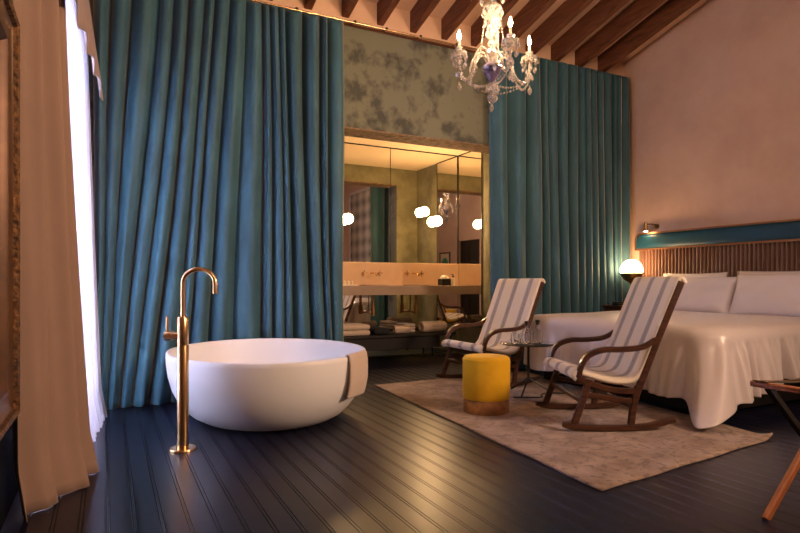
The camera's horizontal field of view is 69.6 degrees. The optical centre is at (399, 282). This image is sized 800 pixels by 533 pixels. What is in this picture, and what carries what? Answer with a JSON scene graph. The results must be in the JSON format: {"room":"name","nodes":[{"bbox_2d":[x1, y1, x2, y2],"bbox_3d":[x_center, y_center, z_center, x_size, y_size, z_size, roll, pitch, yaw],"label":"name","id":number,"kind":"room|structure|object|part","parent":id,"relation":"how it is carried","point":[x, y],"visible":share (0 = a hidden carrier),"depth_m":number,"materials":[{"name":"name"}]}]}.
{"room":"hotel room","nodes":[
{"label":"hotel room","id":0,"kind":"room"},
{"bbox_2d":[88,0,623,302],"bbox_3d":[-0.014,-0.975,6.238,6.780,4.150,0.302,0,0,-27],"label":"wall","id":1,"kind":"structure","parent":0,"point":[393,84],"depth_m":6.13,"materials":[{"name":"green paint"}]},
{"bbox_2d":[304,0,315,9],"bbox_3d":[0.822,-3.763,2.231,0.075,2.184,7.635,0,0,-27],"label":"ceiling beam","id":2,"kind":"structure","parent":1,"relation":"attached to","point":[308,4],"depth_m":5.57,"materials":[{"name":"brown wood"}]},
{"bbox_2d":[342,0,358,17],"bbox_3d":[1.168,-3.763,2.406,0.075,2.184,7.635,0,0,-27],"label":"ceiling beam","id":3,"kind":"structure","parent":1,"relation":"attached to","point":[348,6],"depth_m":5.69,"materials":[{"name":"brown wood"}]},
{"bbox_2d":[250,0,485,52],"bbox_3d":[0.169,-2.611,6.110,6.230,0.043,0.120,0,0,-27],"label":"rail","id":4,"kind":"object","parent":1,"relation":"attached to","point":[256,1],"visible":0.53,"depth_m":5.83,"materials":[{"name":"brown wood"}]},
{"bbox_2d":[93,0,343,409],"bbox_3d":[-1.468,-0.800,5.066,2.212,3.594,0.356,0,0,-27],"label":"velvet curtain","id":5,"kind":"object","parent":4,"relation":"hanging from","point":[219,124],"visible":0.89,"depth_m":5.04,"materials":[{"name":"blue fabric"}]},
{"bbox_2d":[489,47,629,371],"bbox_3d":[2.008,-0.837,6.917,2.186,3.666,0.222,0,0,-27],"label":"velvet curtain","id":6,"kind":"object","parent":4,"relation":"hanging from","point":[559,152],"visible":0.82,"depth_m":6.84,"materials":[{"name":"teal fabric"}]},
{"bbox_2d":[377,0,399,25],"bbox_3d":[1.514,-3.763,2.582,0.075,2.184,7.635,0,0,-27],"label":"ceiling beam","id":7,"kind":"structure","parent":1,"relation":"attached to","point":[385,8],"depth_m":5.83,"materials":[{"name":"brown wood"}]},
{"bbox_2d":[343,22,484,55],"bbox_3d":[0.067,-2.612,6.113,6.450,0.025,0.018,0,0,-27],"label":"trim","id":8,"kind":"structure","parent":1,"relation":"attached to","point":[345,23],"depth_m":6.09,"materials":[{"name":"brown wood"}]},
{"bbox_2d":[344,126,488,153],"bbox_3d":[0.162,-1.573,6.334,2.220,0.016,0.298,0,0,-27],"label":"trim","id":9,"kind":"structure","parent":1,"relation":"attached to","point":[348,131],"depth_m":6.32,"materials":[{"name":"brown wood"}]},
{"bbox_2d":[410,0,440,32],"bbox_3d":[1.860,-3.763,2.757,0.075,2.184,7.635,0,0,-27],"label":"ceiling beam","id":10,"kind":"structure","parent":1,"relation":"attached to","point":[422,9],"depth_m":5.95,"materials":[{"name":"brown wood"}]},
{"bbox_2d":[551,0,629,61],"bbox_3d":[3.590,-3.763,3.635,0.075,2.184,7.635,0,0,-27],"label":"ceiling beam","id":11,"kind":"structure","parent":1,"relation":"attached to","point":[603,10],"depth_m":6.51,"materials":[{"name":"brown wood"}]},
{"bbox_2d":[598,0,699,71],"bbox_3d":[4.282,-3.763,3.986,0.075,2.184,7.635,0,0,-27],"label":"ceiling beam","id":12,"kind":"structure","parent":1,"relation":"attached to","point":[668,12],"depth_m":6.73,"materials":[{"name":"brown wood"}]},
{"bbox_2d":[0,353,799,532],"bbox_3d":[1.389,1.060,3.396,6.750,0.120,9.400,0,0,-27],"label":"floor","id":13,"kind":"structure","parent":0,"point":[386,463],"depth_m":2.87,"materials":[{"name":"black wood"}]},
{"bbox_2d":[163,267,216,453],"bbox_3d":[-1.250,0.452,3.443,0.312,1.096,0.156,0,0,0],"label":"tap","id":14,"kind":"object","parent":13,"relation":"on","point":[183,446],"visible":1,"depth_m":3.42,"materials":[{"name":"gold metal"}]},
{"bbox_3d":[-1.394,0.250,3.443,0.017,0.100,0.016,0,0,0],"label":"lever","id":15,"kind":"part","parent":14,"relation":"part of","materials":[{"name":"gold metal"}]},
{"bbox_3d":[-1.299,0.992,3.443,0.156,0.016,0.156,0,0,0],"label":"plate","id":16,"kind":"part","parent":14,"relation":"part of","materials":[{"name":"gold metal"}]},
{"bbox_3d":[-1.203,0.057,3.443,0.219,0.306,0.027,0,0,0],"label":"spout","id":17,"kind":"part","parent":14,"relation":"part of","materials":[{"name":"gold metal"}]},
{"bbox_2d":[165,338,365,430],"bbox_3d":[-0.998,0.748,4.349,1.437,0.505,1.682,0,0,-27],"label":"bathtub","id":18,"kind":"object","parent":13,"relation":"on","point":[260,384],"visible":0.85,"depth_m":3.70,"materials":[{"name":"white ceramic"}]},
{"bbox_2d":[345,349,367,398],"bbox_3d":[-0.303,0.632,4.002,0.086,0.307,0.334,0,0,18],"label":"bath towel","id":19,"kind":"object","parent":18,"relation":"on","point":[358,360],"visible":0.95,"depth_m":3.94,"materials":[{"name":"beige fabric"}]},
{"bbox_2d":[344,330,455,358],"bbox_3d":[-0.264,0.820,7.295,1.930,0.360,0.590,0,0,-27],"label":"bench","id":20,"kind":"object","parent":13,"relation":"on","point":[417,339],"visible":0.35,"depth_m":7.13,"materials":[{"name":"black wood"}]},
{"bbox_2d":[343,323,369,335],"bbox_3d":[-0.625,0.573,7.079,0.423,0.133,0.363,0,0,-27],"label":"folded towel","id":21,"kind":"object","parent":20,"relation":"on","point":[350,329],"visible":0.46,"depth_m":6.95,"materials":[{"name":"beige fabric"}]},
{"bbox_2d":[369,326,389,334],"bbox_3d":[-0.305,0.603,7.305,0.220,0.073,0.400,0,0,-27],"label":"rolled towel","id":22,"kind":"object","parent":20,"relation":"on","point":[375,330],"visible":0.7,"depth_m":7.15,"materials":[{"name":"black fabric"}]},
{"bbox_2d":[393,325,409,333],"bbox_3d":[0.020,0.588,7.277,0.208,0.099,0.111,0,0,-19],"label":"rolled towel","id":23,"kind":"object","parent":20,"relation":"on","point":[404,328],"visible":1,"depth_m":7.24,"materials":[{"name":"beige fabric"}]},
{"bbox_2d":[396,323,414,331],"bbox_3d":[0.075,0.585,7.581,0.167,0.108,0.267,0,0,-27],"label":"folded towel","id":24,"kind":"object","parent":20,"relation":"on","point":[412,328],"visible":0.48,"depth_m":7.49,"materials":[{"name":"beige fabric"}]},
{"bbox_2d":[418,321,446,331],"bbox_3d":[0.430,0.567,7.507,0.368,0.140,0.156,0,0,-31],"label":"rolled towel","id":25,"kind":"object","parent":20,"relation":"on","point":[425,326],"visible":1,"depth_m":7.45,"materials":[{"name":"beige fabric"}]},
{"bbox_2d":[374,371,772,490],"bbox_3d":[1.173,0.978,4.596,1.848,0.039,3.228,0,0,-23],"label":"area rug","id":26,"kind":"object","parent":13,"relation":"on","point":[602,461],"visible":0.7,"depth_m":3.75,"materials":[{"name":"beige carpet"}]},
{"bbox_2d":[462,353,509,415],"bbox_3d":[0.665,0.771,4.436,0.367,0.434,0.367,0,0,-27],"label":"pouf","id":27,"kind":"object","parent":26,"relation":"on","point":[486,376],"visible":1,"depth_m":4.28,"materials":[{"name":"yellow fabric"}]},
{"bbox_2d":[436,278,545,386],"bbox_3d":[0.899,0.470,5.737,0.841,1.032,0.726,0,0,-27],"label":"rocking chair","id":28,"kind":"object","parent":26,"relation":"on","point":[514,302],"visible":0.91,"depth_m":5.75,"materials":[{"name":"white fabric"}]},
{"bbox_3d":[0.484,0.795,5.903,0.148,0.320,0.030,0,0,-27],"label":"leg","id":29,"kind":"part","parent":28,"relation":"part of","materials":[{"name":"brown wood"}]},
{"bbox_3d":[0.641,0.673,5.982,0.425,0.132,0.026,0,0,-27],"label":"seat rail","id":30,"kind":"part","parent":28,"relation":"part of","materials":[{"name":"brown wood"}]},
{"bbox_3d":[0.699,0.496,6.012,0.552,0.278,0.056,0,0,-27],"label":"armrest","id":31,"kind":"part","parent":28,"relation":"part of","materials":[{"name":"brown wood"}]},
{"bbox_3d":[0.944,0.673,5.385,0.425,0.132,0.026,0,0,-27],"label":"seat rail","id":32,"kind":"part","parent":28,"relation":"part of","materials":[{"name":"brown wood"}]},
{"bbox_3d":[1.002,0.496,5.414,0.552,0.278,0.056,0,0,-27],"label":"armrest","id":33,"kind":"part","parent":28,"relation":"part of","materials":[{"name":"brown wood"}]},
{"bbox_3d":[1.106,0.821,5.467,0.095,0.278,0.030,0,0,-27],"label":"leg","id":34,"kind":"part","parent":28,"relation":"part of","materials":[{"name":"brown wood"}]},
{"bbox_3d":[1.251,0.369,5.540,0.348,0.772,0.030,0,0,-27],"label":"post","id":35,"kind":"part","parent":28,"relation":"part of","materials":[{"name":"brown wood"}]},
{"bbox_2d":[499,340,555,396],"bbox_3d":[1.146,0.758,5.134,0.512,0.453,0.512,0,0,-27],"label":"side table","id":36,"kind":"object","parent":26,"relation":"on","point":[528,345],"visible":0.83,"depth_m":5.12,"materials":[{"name":"black metal"}]},
{"bbox_2d":[511,333,518,343],"bbox_3d":[1.012,0.489,5.066,0.069,0.085,0.069,0,0,-27],"label":"drinking glass","id":37,"kind":"object","parent":36,"relation":"on","point":[514,336],"visible":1,"depth_m":5.04,"materials":[{"name":"white"}]},
{"bbox_3d":[1.088,0.913,5.227,0.016,0.144,0.228,0,0,-32],"label":"leg","id":38,"kind":"part","parent":36,"relation":"part of","materials":[{"name":"black metal"}]},
{"bbox_2d":[519,333,526,343],"bbox_3d":[1.086,0.489,5.064,0.069,0.085,0.069,0,0,-27],"label":"drinking glass","id":39,"kind":"object","parent":36,"relation":"on","point":[522,336],"visible":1,"depth_m":5.04,"materials":[{"name":"white"}]},
{"bbox_3d":[1.094,0.913,5.037,0.016,0.144,0.228,0,0,28],"label":"leg","id":40,"kind":"part","parent":36,"relation":"part of","materials":[{"name":"black metal"}]},
{"bbox_2d":[522,321,530,341],"bbox_3d":[1.139,0.436,5.181,0.084,0.192,0.084,0,0,-27],"label":"carafe","id":41,"kind":"object","parent":36,"relation":"on","point":[526,330],"visible":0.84,"depth_m":5.15,"materials":[{"name":"clear glass"}]},
{"bbox_2d":[532,320,542,342],"bbox_3d":[1.229,0.429,5.137,0.091,0.206,0.091,0,0,-27],"label":"carafe","id":42,"kind":"object","parent":36,"relation":"on","point":[537,335],"visible":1,"depth_m":5.11,"materials":[{"name":"clear glass"}]},
{"bbox_3d":[1.256,0.913,5.138,0.228,0.144,0.016,0,0,-2],"label":"leg","id":43,"kind":"part","parent":36,"relation":"part of","materials":[{"name":"black metal"}]},
{"bbox_2d":[513,385,563,397],"bbox_3d":[1.331,0.982,5.131,0.795,0.012,0.233,0,0,-45],"label":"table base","id":44,"kind":"object","parent":26,"relation":"on","point":[560,385],"visible":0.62,"depth_m":4.95,"materials":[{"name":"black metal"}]},
{"bbox_2d":[535,276,686,431],"bbox_3d":[1.490,0.470,4.165,0.841,1.032,0.726,0,0,-2],"label":"rocking chair","id":45,"kind":"object","parent":26,"relation":"on","point":[628,356],"visible":1,"depth_m":3.93,"materials":[{"name":"white fabric"}]},
{"bbox_3d":[1.185,0.795,4.491,0.148,0.320,0.030,0,0,-2],"label":"leg","id":46,"kind":"part","parent":45,"relation":"part of","materials":[{"name":"brown wood"}]},
{"bbox_3d":[1.426,0.496,4.498,0.552,0.278,0.056,0,0,-2],"label":"armrest","id":47,"kind":"part","parent":45,"relation":"part of","materials":[{"name":"brown wood"}]},
{"bbox_3d":[1.205,0.795,3.821,0.148,0.320,0.030,0,0,-2],"label":"leg","id":48,"kind":"part","parent":45,"relation":"part of","materials":[{"name":"brown wood"}]},
{"bbox_3d":[1.542,0.821,4.501,0.095,0.278,0.030,0,0,-2],"label":"leg","id":49,"kind":"part","parent":45,"relation":"part of","materials":[{"name":"brown wood"}]},
{"bbox_3d":[1.380,0.673,3.826,0.425,0.132,0.026,0,0,-2],"label":"seat rail","id":50,"kind":"part","parent":45,"relation":"part of","materials":[{"name":"brown wood"}]},
{"bbox_3d":[1.446,0.496,3.828,0.552,0.278,0.056,0,0,-2],"label":"armrest","id":51,"kind":"part","parent":45,"relation":"part of","materials":[{"name":"brown wood"}]},
{"bbox_3d":[1.562,0.821,3.832,0.095,0.278,0.030,0,0,-2],"label":"leg","id":52,"kind":"part","parent":45,"relation":"part of","materials":[{"name":"brown wood"}]},
{"bbox_3d":[1.725,0.369,3.836,0.348,0.772,0.030,0,0,-2],"label":"post","id":53,"kind":"part","parent":45,"relation":"part of","materials":[{"name":"brown wood"}]},
{"bbox_2d":[603,305,622,310],"bbox_3d":[2.820,0.635,7.071,0.553,0.730,0.380,0,0,-27],"label":"nightstand","id":54,"kind":"object","parent":13,"relation":"on","point":[608,307],"visible":0.16,"depth_m":6.97,"materials":[{"name":"brown wood"}]},
{"bbox_3d":[2.597,0.390,6.958,0.012,0.160,0.320,0,0,-27],"label":"drawer","id":55,"kind":"part","parent":54,"relation":"part of","materials":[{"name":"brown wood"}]},
{"bbox_2d":[612,302,623,304],"bbox_3d":[2.659,0.249,6.981,0.140,0.040,0.095,0,0,-27],"label":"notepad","id":56,"kind":"object","parent":54,"relation":"on","point":[613,303],"visible":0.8,"depth_m":6.94,"materials":[{"name":"black paper"}]},
{"bbox_2d":[620,260,642,285],"bbox_3d":[2.828,-0.007,7.024,0.268,0.555,0.268,0,0,-27],"label":"globe lamp","id":57,"kind":"object","parent":54,"relation":"on","point":[630,269],"visible":0.73,"depth_m":6.93,"materials":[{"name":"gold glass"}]},
{"bbox_3d":[2.828,-0.155,7.024,0.260,0.260,0.260,0,0,-27],"label":"glass globe","id":58,"kind":"part","parent":57,"relation":"part of","materials":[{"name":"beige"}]},
{"bbox_2d":[544,371,799,409],"bbox_3d":[2.718,0.681,5.539,1.980,0.612,1.940,0,0,-27],"label":"bed","id":59,"kind":"object","parent":13,"relation":"on","point":[680,403],"visible":0.05,"depth_m":4.73,"materials":[{"name":"black wood"}]},
{"bbox_2d":[524,310,799,428],"bbox_3d":[2.539,0.628,5.366,2.454,0.666,2.436,0,0,-27],"label":"bedspread","id":60,"kind":"object","parent":59,"relation":"on","point":[709,361],"visible":0.64,"depth_m":4.31,"materials":[{"name":"white fabric"}]},
{"bbox_2d":[663,272,727,277],"bbox_3d":[3.269,0.100,6.447,0.191,0.433,0.800,0,0,-27],"label":"pillow","id":61,"kind":"object","parent":60,"relation":"on","point":[723,274],"visible":0.09,"depth_m":6.35,"materials":[{"name":"white fabric"}]},
{"bbox_2d":[674,277,736,313],"bbox_3d":[3.183,0.130,6.235,0.268,0.393,0.945,0,0,-29],"label":"pillow","id":62,"kind":"object","parent":60,"relation":"on","point":[701,294],"visible":0.64,"depth_m":6.01,"materials":[{"name":"white fabric"}]},
{"bbox_2d":[729,273,799,316],"bbox_3d":[3.587,0.115,5.441,0.270,0.426,0.921,0,0,-27],"label":"pillow","id":63,"kind":"object","parent":60,"relation":"on","point":[756,294],"visible":0.94,"depth_m":5.45,"materials":[{"name":"white fabric"}]},
{"bbox_2d":[737,271,799,273],"bbox_3d":[3.690,0.100,5.617,0.207,0.453,0.863,0,0,-24],"label":"pillow","id":64,"kind":"object","parent":60,"relation":"on","point":[740,272],"visible":0.07,"depth_m":5.72,"materials":[{"name":"white fabric"}]},
{"bbox_2d":[750,378,799,519],"bbox_3d":[1.963,0.719,2.364,0.703,0.588,0.700,0,0,-27],"label":"luggage rack","id":65,"kind":"object","parent":13,"relation":"on","point":[770,386],"visible":0.99,"depth_m":2.50,"materials":[{"name":"orange wood"}]},
{"bbox_3d":[1.722,0.445,2.242,0.030,0.026,0.700,0,0,-27],"label":"rail","id":66,"kind":"part","parent":65,"relation":"part of","materials":[{"name":"orange wood"}]},
{"bbox_3d":[1.816,0.728,2.570,0.628,0.570,0.026,0,0,-27],"label":"leg","id":67,"kind":"part","parent":65,"relation":"part of","materials":[{"name":"orange wood"}]},
{"bbox_3d":[1.869,0.728,2.632,0.628,0.570,0.026,0,0,-27],"label":"leg","id":68,"kind":"part","parent":65,"relation":"part of","materials":[{"name":"black wood"}]},
{"bbox_2d":[344,136,468,154],"bbox_3d":[-0.363,-1.880,7.004,3.490,0.100,1.380,0,0,-27],"label":"ceiling","id":69,"kind":"structure","parent":0,"point":[348,139],"depth_m":7.71,"materials":[{"name":"beige paint"}]},
{"bbox_2d":[358,262,457,357],"bbox_3d":[-0.652,-0.365,7.574,3.290,2.930,0.100,0,0,-27],"label":"wall","id":70,"kind":"structure","parent":0,"point":[372,262],"depth_m":7.90,"materials":[{"name":"green paint"}]},
{"bbox_2d":[343,294,457,356],"bbox_3d":[-0.629,0.570,7.523,3.265,0.820,0.012,0,0,-27],"label":"mirror","id":71,"kind":"object","parent":70,"relation":"attached to","point":[390,310],"visible":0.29,"depth_m":7.85,"materials":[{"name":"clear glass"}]},
{"bbox_2d":[343,262,457,284],"bbox_3d":[-0.624,-0.120,7.515,3.266,0.304,0.028,0,0,-27],"label":"backsplash","id":72,"kind":"structure","parent":70,"relation":"attached to","point":[393,273],"depth_m":7.79,"materials":[{"name":"brown wood"}]},
{"bbox_2d":[362,270,382,275],"bbox_3d":[-0.348,-0.129,7.538,0.300,0.082,0.180,0,0,-27],"label":"tap","id":73,"kind":"object","parent":72,"relation":"attached to","point":[364,272],"visible":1,"depth_m":7.54,"materials":[{"name":"gold metal"}]},
{"bbox_2d":[404,270,423,276],"bbox_3d":[0.214,-0.129,7.823,0.300,0.082,0.180,0,0,-27],"label":"tap","id":74,"kind":"object","parent":72,"relation":"attached to","point":[405,273],"visible":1,"depth_m":7.82,"materials":[{"name":"gold metal"}]},
{"bbox_2d":[343,142,457,263],"bbox_3d":[-0.628,-1.052,7.521,3.265,1.554,0.018,0,0,-27],"label":"wall mirror","id":75,"kind":"object","parent":70,"relation":"attached to","point":[386,189],"visible":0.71,"depth_m":7.83,"materials":[{"name":"clear glass"}]},
{"bbox_2d":[343,213,352,223],"bbox_3d":[-0.670,-0.830,7.421,0.136,0.136,0.136,0,0,-27],"label":"wall light","id":76,"kind":"object","parent":75,"relation":"attached to","point":[348,218],"visible":0.98,"depth_m":7.37,"materials":[{"name":"white glass"}]},
{"bbox_2d":[420,207,428,215],"bbox_3d":[0.337,-0.985,7.934,0.132,0.132,0.132,0,0,-27],"label":"wall light","id":77,"kind":"object","parent":75,"relation":"attached to","point":[424,211],"visible":1,"depth_m":7.89,"materials":[{"name":"white glass"}]},
{"bbox_2d":[432,216,441,225],"bbox_3d":[0.517,-0.865,8.022,0.140,0.140,0.140,0,0,-27],"label":"wall light","id":78,"kind":"object","parent":75,"relation":"attached to","point":[436,220],"visible":1,"depth_m":7.97,"materials":[{"name":"white glass"}]},
{"bbox_2d":[343,285,476,315],"bbox_3d":[-0.030,0.221,7.547,2.176,0.399,0.488,0,0,-27],"label":"countertop","id":79,"kind":"structure","parent":70,"relation":"attached to","point":[373,290],"depth_m":7.40,"materials":[{"name":"beige stone"}]},
{"bbox_2d":[343,280,357,285],"bbox_3d":[-0.641,0.001,7.143,0.200,0.065,0.120,0,0,-27],"label":"tray","id":80,"kind":"object","parent":79,"relation":"on","point":[344,282],"visible":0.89,"depth_m":7.12,"materials":[{"name":"beige"}]},
{"bbox_2d":[438,275,450,285],"bbox_3d":[0.607,-0.037,7.866,0.140,0.142,0.120,0,0,-27],"label":"tissue box","id":81,"kind":"object","parent":79,"relation":"on","point":[444,280],"visible":1,"depth_m":7.82,"materials":[{"name":"black wood"}]},
{"bbox_2d":[451,274,454,284],"bbox_3d":[0.727,-0.044,7.882,0.057,0.157,0.056,0,0,17],"label":"soap bottle","id":82,"kind":"object","parent":79,"relation":"on","point":[452,278],"visible":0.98,"depth_m":7.86,"materials":[{"name":"beige plastic"}]},
{"bbox_2d":[458,153,488,353],"bbox_3d":[1.149,-0.365,7.771,0.100,2.930,1.380,0,0,-27],"label":"wall","id":83,"kind":"structure","parent":0,"point":[465,334],"depth_m":7.69,"materials":[{"name":"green paint"}]},
{"bbox_2d":[458,151,481,327],"bbox_3d":[0.966,-0.615,7.999,0.018,2.429,0.603,0,0,-27],"label":"mirror","id":84,"kind":"object","parent":83,"relation":"attached to","point":[469,163],"visible":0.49,"depth_m":7.97,"materials":[{"name":"clear glass"}]},
{"bbox_2d":[489,163,489,351],"bbox_3d":[-0.055,-0.415,6.397,3.290,2.830,0.020,0,0,-27],"label":"wall","id":85,"kind":"structure","parent":0,"point":[489,163],"depth_m":6.97,"materials":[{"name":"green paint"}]},
{"bbox_2d":[364,0,707,62],"bbox_3d":[1.768,-3.926,2.759,6.850,2.221,8.120,0,0,-27],"label":"ceiling","id":86,"kind":"structure","parent":0,"point":[443,6],"depth_m":6.46,"materials":[{"name":"brown wood"}]},
{"bbox_2d":[441,0,479,39],"bbox_3d":[2.206,-3.763,2.933,0.075,2.184,7.635,0,0,-27],"label":"ceiling beam","id":87,"kind":"structure","parent":86,"relation":"attached to","point":[460,9],"depth_m":6.07,"materials":[{"name":"brown wood"}]},
{"bbox_2d":[450,0,538,111],"bbox_3d":[0.699,-2.320,4.248,0.532,2.149,0.504,0,0,33],"label":"chandelier","id":88,"kind":"object","parent":86,"relation":"hanging from","point":[493,12],"visible":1,"depth_m":4.17,"materials":[{"name":"gold metal"}]},
{"bbox_3d":[0.540,-1.574,4.201,0.238,0.191,0.021,0,0,0],"label":"arm","id":89,"kind":"part","parent":88,"relation":"part of","materials":[{"name":"clear glass"}]},
{"bbox_3d":[0.590,-1.618,4.250,0.169,0.181,0.016,0,0,30],"label":"crook arm","id":90,"kind":"part","parent":88,"relation":"part of","materials":[{"name":"clear glass"}]},
{"bbox_3d":[0.594,-1.618,4.146,0.169,0.181,0.016,0,0,-35],"label":"crook arm","id":91,"kind":"part","parent":88,"relation":"part of","materials":[{"name":"clear glass"}]},
{"bbox_3d":[0.607,-1.844,4.201,0.050,0.344,0.015,0,0,0],"label":"bead chain","id":92,"kind":"part","parent":88,"relation":"part of","materials":[{"name":"clear glass"}]},
{"bbox_3d":[0.598,-1.456,4.094,0.216,0.134,0.356,0,0,-27],"label":"bead chain","id":93,"kind":"part","parent":88,"relation":"part of","materials":[{"name":"clear glass"}]},
{"bbox_3d":[0.674,-1.527,4.201,0.150,0.132,0.150,0,0,-27],"label":"lamp shade","id":94,"kind":"part","parent":88,"relation":"part of","materials":[{"name":"purple glass"}]},
{"bbox_3d":[0.674,-1.940,4.201,0.155,0.721,0.151,0,0,-27],"label":"crystal stem","id":95,"kind":"part","parent":88,"relation":"part of","materials":[{"name":"white"}]},
{"bbox_3d":[0.699,-1.456,4.247,0.533,0.134,0.174,0,0,-27],"label":"bead chain","id":96,"kind":"part","parent":88,"relation":"part of","materials":[{"name":"clear glass"}]},
{"bbox_3d":[0.665,-1.618,4.105,0.016,0.181,0.169,0,0,5],"label":"crook arm","id":97,"kind":"part","parent":88,"relation":"part of","materials":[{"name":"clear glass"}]},
{"bbox_3d":[0.699,-1.844,4.142,0.015,0.344,0.049,0,0,-23],"label":"bead chain","id":98,"kind":"part","parent":88,"relation":"part of","materials":[{"name":"clear glass"}]},
{"bbox_3d":[0.719,-1.477,4.094,0.015,0.093,0.247,0,0,-23],"label":"bead chain","id":99,"kind":"part","parent":88,"relation":"part of","materials":[{"name":"clear glass"}]},
{"bbox_3d":[0.754,-1.844,4.226,0.061,0.344,0.015,0,0,-17],"label":"bead chain","id":100,"kind":"part","parent":88,"relation":"part of","materials":[{"name":"clear glass"}]},
{"bbox_3d":[0.724,-1.574,4.082,0.021,0.191,0.230,0,0,-23],"label":"arm","id":101,"kind":"part","parent":88,"relation":"part of","materials":[{"name":"clear glass"}]},
{"bbox_3d":[0.820,-1.477,4.247,0.321,0.093,0.015,0,0,-17],"label":"bead chain","id":102,"kind":"part","parent":88,"relation":"part of","materials":[{"name":"clear glass"}]},
{"bbox_3d":[0.836,-1.574,4.252,0.295,0.191,0.021,0,0,-17],"label":"arm","id":103,"kind":"part","parent":88,"relation":"part of","materials":[{"name":"clear glass"}]},
{"bbox_3d":[0.865,-1.456,4.140,0.015,0.134,0.379,0,0,33],"label":"bead chain","id":104,"kind":"part","parent":88,"relation":"part of","materials":[{"name":"clear glass"}]},
{"bbox_2d":[471,0,518,46],"bbox_3d":[2.552,-3.763,3.109,0.075,2.184,7.635,0,0,-27],"label":"ceiling beam","id":105,"kind":"structure","parent":86,"relation":"attached to","point":[477,26],"depth_m":6.31,"materials":[{"name":"brown wood"}]},
{"bbox_2d":[499,0,556,48],"bbox_3d":[2.898,-3.763,3.284,0.075,2.184,7.635,0,0,-27],"label":"ceiling beam","id":106,"kind":"structure","parent":86,"relation":"attached to","point":[533,10],"depth_m":6.23,"materials":[{"name":"brown wood"}]},
{"bbox_2d":[526,0,593,54],"bbox_3d":[3.244,-3.763,3.460,0.075,2.184,7.635,0,0,-27],"label":"ceiling beam","id":107,"kind":"structure","parent":86,"relation":"attached to","point":[568,10],"depth_m":6.38,"materials":[{"name":"brown wood"}]},
{"bbox_2d":[575,0,665,66],"bbox_3d":[3.936,-3.763,3.811,0.075,2.184,7.635,0,0,-27],"label":"ceiling beam","id":108,"kind":"structure","parent":86,"relation":"attached to","point":[637,10],"depth_m":6.62,"materials":[{"name":"brown wood"}]},
{"bbox_2d":[624,0,799,261],"bbox_3d":[4.666,-1.918,4.341,0.150,6.036,7.920,0,0,-27],"label":"wall","id":109,"kind":"structure","parent":0,"point":[714,99],"depth_m":6.41,"materials":[{"name":"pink paint"}]},
{"bbox_2d":[643,222,658,231],"bbox_3d":[3.091,-0.689,7.085,0.194,0.112,0.060,0,0,-13],"label":"light","id":110,"kind":"object","parent":109,"relation":"attached to","point":[646,224],"visible":1,"depth_m":7.06,"materials":[{"name":"gold metal"}]},
{"bbox_2d":[635,218,799,276],"bbox_3d":[3.815,0.037,5.726,0.111,1.325,3.560,0,0,-27],"label":"headboard","id":111,"kind":"object","parent":109,"relation":"attached to","point":[767,246],"visible":0.47,"depth_m":6.26,"materials":[{"name":"brown wood"}]},
{"bbox_3d":[3.823,-0.517,5.730,0.093,0.215,3.560,0,0,-27],"label":"rail frame","id":112,"kind":"part","parent":111,"relation":"part of","materials":[{"name":"teal fabric"}]},
{"bbox_3d":[3.791,-0.517,5.713,0.058,0.173,3.518,0,0,-27],"label":"padded rail","id":113,"kind":"part","parent":111,"relation":"part of","materials":[{"name":"blue fabric"}]},
{"bbox_3d":[3.845,0.144,5.730,0.051,1.112,3.540,0,0,-27],"label":"fluted panel","id":114,"kind":"part","parent":111,"relation":"part of","materials":[{"name":"brown wood"}]},
{"bbox_3d":[-1.233,-1.918,1.348,0.180,6.036,7.920,0,0,-27],"label":"wall","id":115,"kind":"structure","parent":0,"visible":0},
{"bbox_2d":[0,423,17,530],"bbox_3d":[-1.301,0.525,1.672,0.032,0.950,2.960,0,0,-27],"label":"trim","id":116,"kind":"structure","parent":115,"relation":"attached to","point":[8,483],"depth_m":2.46,"materials":[{"name":"black paint"}]},
{"bbox_2d":[0,0,19,440],"bbox_3d":[-1.163,-0.245,1.524,0.100,1.510,1.470,0,0,-27],"label":"framed painting","id":117,"kind":"object","parent":115,"relation":"attached to","point":[9,22],"visible":1,"depth_m":2.13,"materials":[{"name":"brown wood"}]},
{"bbox_3d":[-1.154,-0.245,1.528,0.040,1.430,1.390,0,0,-27],"label":"moulding","id":118,"kind":"part","parent":117,"relation":"part of","materials":[{"name":"brown wood"}]},
{"bbox_2d":[75,0,103,100],"bbox_3d":[-1.957,-1.769,3.391,0.358,0.768,2.022,0,0,-27],"label":"valance","id":119,"kind":"object","parent":115,"relation":"attached to","point":[83,12],"visible":1,"depth_m":3.63,"materials":[{"name":"brown fabric"}]},
{"bbox_2d":[12,0,98,521],"bbox_3d":[-1.622,-0.551,2.714,0.249,3.097,0.714,0,0,-16],"label":"window curtain","id":120,"kind":"object","parent":119,"relation":"hanging from","point":[54,455],"visible":0.82,"depth_m":2.71,"materials":[{"name":"beige fabric"}]},
{"bbox_2d":[66,0,107,444],"bbox_3d":[-2.018,-0.526,3.623,0.192,3.047,1.386,0,0,-22],"label":"sheer curtain","id":121,"kind":"object","parent":119,"relation":"hanging from","point":[78,68],"visible":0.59,"depth_m":3.84,"materials":[{"name":"white fabric"}]}
]}

